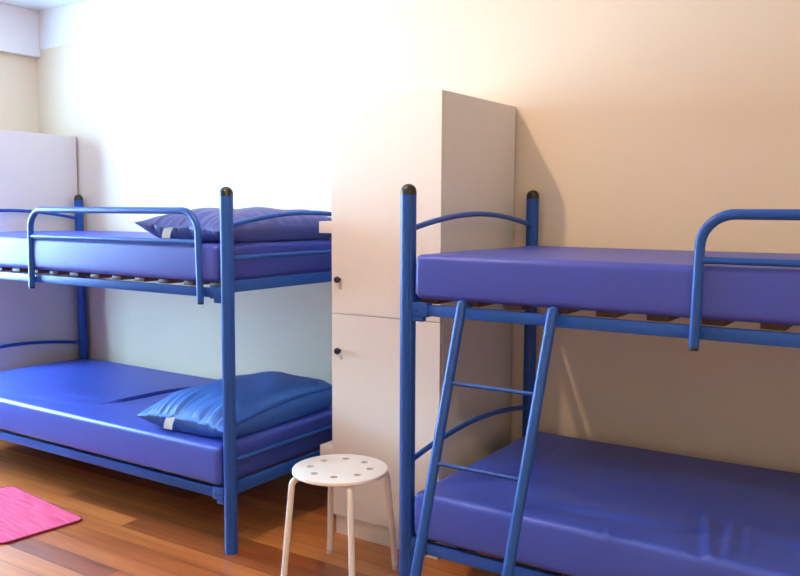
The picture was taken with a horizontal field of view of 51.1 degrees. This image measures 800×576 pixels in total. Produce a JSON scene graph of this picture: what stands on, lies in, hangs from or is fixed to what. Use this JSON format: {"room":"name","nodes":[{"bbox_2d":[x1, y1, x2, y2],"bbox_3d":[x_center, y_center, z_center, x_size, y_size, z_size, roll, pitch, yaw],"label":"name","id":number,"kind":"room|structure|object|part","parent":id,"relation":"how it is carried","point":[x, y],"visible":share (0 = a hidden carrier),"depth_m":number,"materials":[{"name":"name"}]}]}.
{"room":"dormitory","nodes":[
{"label":"dormitory","id":0,"kind":"room"},
{"bbox_2d":[0,52,38,132],"bbox_3d":[-3.736,-0.280,3.322,0.100,2.545,5.035,4,6,33],"label":"wall","id":1,"kind":"structure","parent":0,"point":[18,75],"depth_m":5.21,"materials":[{"name":"beige paint"}]},
{"bbox_2d":[0,3,39,57],"bbox_3d":[-3.613,-1.409,3.258,0.050,0.283,4.835,4,6,33],"label":"trim","id":2,"kind":"structure","parent":1,"relation":"attached to","point":[19,26],"depth_m":5.14,"materials":[{"name":"white paint"}]},
{"bbox_2d":[0,0,86,10],"bbox_3d":[-0.879,-1.419,1.440,7.005,0.100,5.235,4,6,33],"label":"ceiling","id":3,"kind":"structure","parent":0,"point":[37,5],"depth_m":5.04,"materials":[{"name":"white paint"}]},
{"bbox_2d":[0,434,567,575],"bbox_3d":[-0.891,1.215,1.688,7.005,0.100,5.235,4,6,33],"label":"floor","id":4,"kind":"structure","parent":0,"point":[130,525],"depth_m":3.41,"materials":[{"name":"brown wood"}]},
{"bbox_2d":[0,130,78,433],"bbox_3d":[-2.311,-0.038,5.032,0.374,1.755,0.631,4,6,33],"label":"locker","id":5,"kind":"object","parent":4,"relation":"on","point":[37,169],"visible":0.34,"depth_m":4.93,"materials":[{"name":"white laminate"}]},
{"bbox_2d":[0,486,81,543],"bbox_3d":[-1.708,0.973,3.632,0.671,0.009,0.361,5,7,40],"label":"rug","id":6,"kind":"object","parent":4,"relation":"on","point":[23,514],"visible":1,"depth_m":3.58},
{"bbox_2d":[0,187,331,554],"bbox_3d":[-1.306,0.227,4.155,2.244,1.402,1.007,4,6,33],"label":"bunk bed","id":7,"kind":"object","parent":4,"relation":"on","point":[222,292],"visible":0.48,"depth_m":3.35,"materials":[{"name":"blue paint"}]},
{"bbox_3d":[-1.956,0.147,5.156,0.051,1.368,0.051,4,6,33],"label":"post","id":8,"kind":"part","parent":7,"relation":"part of","materials":[{"name":"blue metal"}]},
{"bbox_3d":[-1.560,-0.039,3.743,2.042,0.035,0.022,4,6,33],"label":"rail","id":9,"kind":"part","parent":7,"relation":"part of","materials":[{"name":"blue metal"}]},
{"bbox_3d":[-1.563,0.736,3.816,2.042,0.039,0.022,4,6,33],"label":"rail","id":10,"kind":"part","parent":7,"relation":"part of","materials":[{"name":"blue metal"}]},
{"bbox_3d":[-1.209,-0.156,3.465,1.109,0.358,0.027,4,6,33],"label":"guard rail","id":11,"kind":"part","parent":7,"relation":"part of","materials":[{"name":"blue metal"}]},
{"bbox_2d":[0,358,331,484],"bbox_3d":[-1.311,0.589,4.166,2.102,0.164,0.937,4,6,33],"label":"mattress","id":12,"kind":"object","parent":7,"relation":"on","point":[90,405],"visible":0.61,"depth_m":3.75,"materials":[{"name":"blue fabric"}]},
{"bbox_2d":[136,371,331,438],"bbox_3d":[-0.670,0.481,3.683,0.500,0.159,0.825,4,6,31],"label":"pillow","id":13,"kind":"object","parent":12,"relation":"on","point":[198,410],"visible":0.82,"depth_m":3.46,"materials":[{"name":"blue fabric"}]},
{"bbox_2d":[0,231,331,281],"bbox_3d":[-1.308,-0.184,4.093,2.102,0.146,0.937,4,6,33],"label":"mattress","id":14,"kind":"object","parent":7,"relation":"on","point":[137,259],"visible":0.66,"depth_m":3.47,"materials":[{"name":"blue plastic"}]},
{"bbox_2d":[134,207,331,242],"bbox_3d":[-0.647,-0.280,3.604,0.500,0.139,0.825,4,6,33],"label":"pillow","id":15,"kind":"object","parent":14,"relation":"on","point":[168,226],"visible":0.7,"depth_m":3.36,"materials":[{"name":"blue fabric"}]},
{"bbox_3d":[-0.648,0.339,3.171,0.051,1.368,0.051,4,6,33],"label":"post","id":16,"kind":"part","parent":7,"relation":"part of","materials":[{"name":"blue metal"}]},
{"bbox_3d":[-0.390,0.736,3.602,0.020,0.047,0.888,4,6,33],"label":"rail","id":17,"kind":"part","parent":7,"relation":"part of","materials":[{"name":"blue metal"}]},
{"bbox_3d":[-0.387,-0.039,3.529,0.020,0.043,0.888,4,6,33],"label":"rail","id":18,"kind":"part","parent":7,"relation":"part of","materials":[{"name":"blue metal"}]},
{"bbox_2d":[281,454,398,575],"bbox_3d":[-0.215,0.842,3.016,0.344,0.400,0.344,3,6,29],"label":"stool","id":19,"kind":"object","parent":4,"relation":"on","point":[331,471],"visible":1,"depth_m":2.96,"materials":[{"name":"white paint"}]},
{"bbox_3d":[-0.344,0.849,2.981,0.168,0.381,0.023,-1,6,-15],"label":"leg","id":20,"kind":"part","parent":19,"relation":"part of","materials":[{"name":"white paint"}]},
{"bbox_3d":[-0.250,0.834,3.144,0.023,0.381,0.168,-1,6,-15],"label":"leg","id":21,"kind":"part","parent":19,"relation":"part of","materials":[{"name":"white paint"}]},
{"bbox_3d":[-0.214,0.649,2.998,0.344,0.014,0.344,3,6,29],"label":"seat","id":22,"kind":"part","parent":19,"relation":"part of","materials":[{"name":"white paint"}]},
{"bbox_3d":[-0.179,0.859,2.888,0.023,0.381,0.168,-1,6,-15],"label":"leg","id":23,"kind":"part","parent":19,"relation":"part of","materials":[{"name":"white paint"}]},
{"bbox_3d":[-0.086,0.844,3.052,0.168,0.381,0.023,-1,6,-15],"label":"leg","id":24,"kind":"part","parent":19,"relation":"part of","materials":[{"name":"white paint"}]},
{"bbox_2d":[319,89,515,559],"bbox_3d":[0.067,0.123,3.466,0.570,1.748,0.631,4,6,33],"label":"locker","id":25,"kind":"object","parent":4,"relation":"on","point":[457,150],"visible":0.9,"depth_m":3.23,"materials":[{"name":"white laminate"}]},
{"bbox_2d":[319,221,331,232],"bbox_3d":[-0.207,-0.254,3.470,0.066,0.047,0.327,4,6,33],"label":"shelf","id":26,"kind":"object","parent":25,"relation":"attached to","point":[324,226],"depth_m":3.33,"materials":[{"name":"white laminate"}]},
{"bbox_2d":[320,441,331,455],"bbox_3d":[-0.211,0.656,3.556,0.066,0.047,0.327,4,6,33],"label":"shelf","id":27,"kind":"object","parent":25,"relation":"attached to","point":[326,448],"depth_m":3.43,"materials":[{"name":"white laminate"}]},
{"bbox_3d":[-0.245,-0.033,3.298,0.027,0.027,0.031,4,6,33],"label":"knob","id":28,"kind":"part","parent":25,"relation":"part of","materials":[{"name":"black plastic"}]},
{"bbox_3d":[-0.247,0.250,3.325,0.027,0.027,0.031,4,6,33],"label":"knob","id":29,"kind":"part","parent":25,"relation":"part of","materials":[{"name":"black plastic"}]},
{"bbox_3d":[-0.060,0.524,3.254,0.503,0.824,0.018,4,6,33],"label":"door","id":30,"kind":"part","parent":25,"relation":"part of","materials":[{"name":"white laminate"}]},
{"bbox_3d":[-0.056,-0.306,3.175,0.503,0.839,0.018,4,6,33],"label":"door","id":31,"kind":"part","parent":25,"relation":"part of","materials":[{"name":"white laminate"}]},
{"bbox_2d":[410,300,560,575],"bbox_3d":[0.225,0.577,2.393,0.335,1.047,0.408,4,6,33],"label":"ladder","id":32,"kind":"object","parent":4,"relation":"on","point":[537,395],"visible":0.94,"depth_m":2.39,"materials":[{"name":"blue metal"}]},
{"bbox_3d":[0.092,0.570,2.457,0.031,1.034,0.362,4,7,34],"label":"ladder rail","id":33,"kind":"part","parent":32,"relation":"part of","materials":[{"name":"blue metal"}]},
{"bbox_3d":[0.330,0.586,2.300,0.031,1.034,0.363,4,7,38],"label":"ladder rail","id":34,"kind":"part","parent":32,"relation":"part of","materials":[{"name":"blue metal"}]},
{"bbox_2d":[399,184,799,575],"bbox_3d":[1.194,0.392,2.509,2.244,1.402,1.007,4,6,33],"label":"bunk bed","id":35,"kind":"object","parent":4,"relation":"on","point":[413,308],"visible":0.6,"depth_m":2.65,"materials":[{"name":"blue paint"}]},
{"bbox_3d":[0.025,0.384,2.728,0.051,1.368,0.051,4,6,33],"label":"post","id":36,"kind":"part","parent":35,"relation":"part of","materials":[{"name":"blue metal"}]},
{"bbox_3d":[0.285,0.006,3.086,0.020,0.043,0.888,4,6,33],"label":"rail","id":37,"kind":"part","parent":35,"relation":"part of","materials":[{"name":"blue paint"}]},
{"bbox_3d":[0.936,0.901,2.169,2.042,0.039,0.022,4,6,33],"label":"rail","id":38,"kind":"part","parent":35,"relation":"part of","materials":[{"name":"blue metal"}]},
{"bbox_3d":[0.543,0.312,3.509,0.051,1.368,0.051,4,6,33],"label":"post","id":39,"kind":"part","parent":35,"relation":"part of","materials":[{"name":"blue metal"}]},
{"bbox_2d":[415,431,799,575],"bbox_3d":[1.177,0.755,2.526,2.108,0.161,0.938,4,6,33],"label":"mattress","id":40,"kind":"object","parent":35,"relation":"on","point":[593,508],"visible":0.91,"depth_m":2.58,"materials":[{"name":"blue fabric"}]},
{"bbox_2d":[416,246,799,325],"bbox_3d":[1.155,-0.011,2.414,2.108,0.143,0.842,4,6,33],"label":"mattress","id":41,"kind":"object","parent":35,"relation":"on","point":[618,280],"visible":0.97,"depth_m":2.33,"materials":[{"name":"blue plastic"}]},
{"bbox_3d":[0.940,0.127,2.096,2.042,0.035,0.022,4,6,33],"label":"rail","id":42,"kind":"part","parent":35,"relation":"part of","materials":[{"name":"blue metal"}]},
{"bbox_3d":[1.212,0.005,1.871,1.097,0.358,0.027,4,6,33],"label":"guard rail","id":43,"kind":"part","parent":35,"relation":"part of","materials":[{"name":"blue metal"}]},
{"bbox_2d":[36,0,799,472],"bbox_3d":[0.505,-0.293,3.654,7.005,2.545,0.200,4,6,33],"label":"wall","id":44,"kind":"structure","parent":0,"point":[638,123],"depth_m":3.47,"materials":[{"name":"beige paint"}]},
{"bbox_2d":[38,0,332,49],"bbox_3d":[0.474,-1.432,3.446,6.553,0.237,0.006,4,6,33],"label":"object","id":45,"kind":"structure","parent":44,"relation":"attached to","point":[89,20],"depth_m":4.76,"materials":[{"name":"white paint"}]}
]}

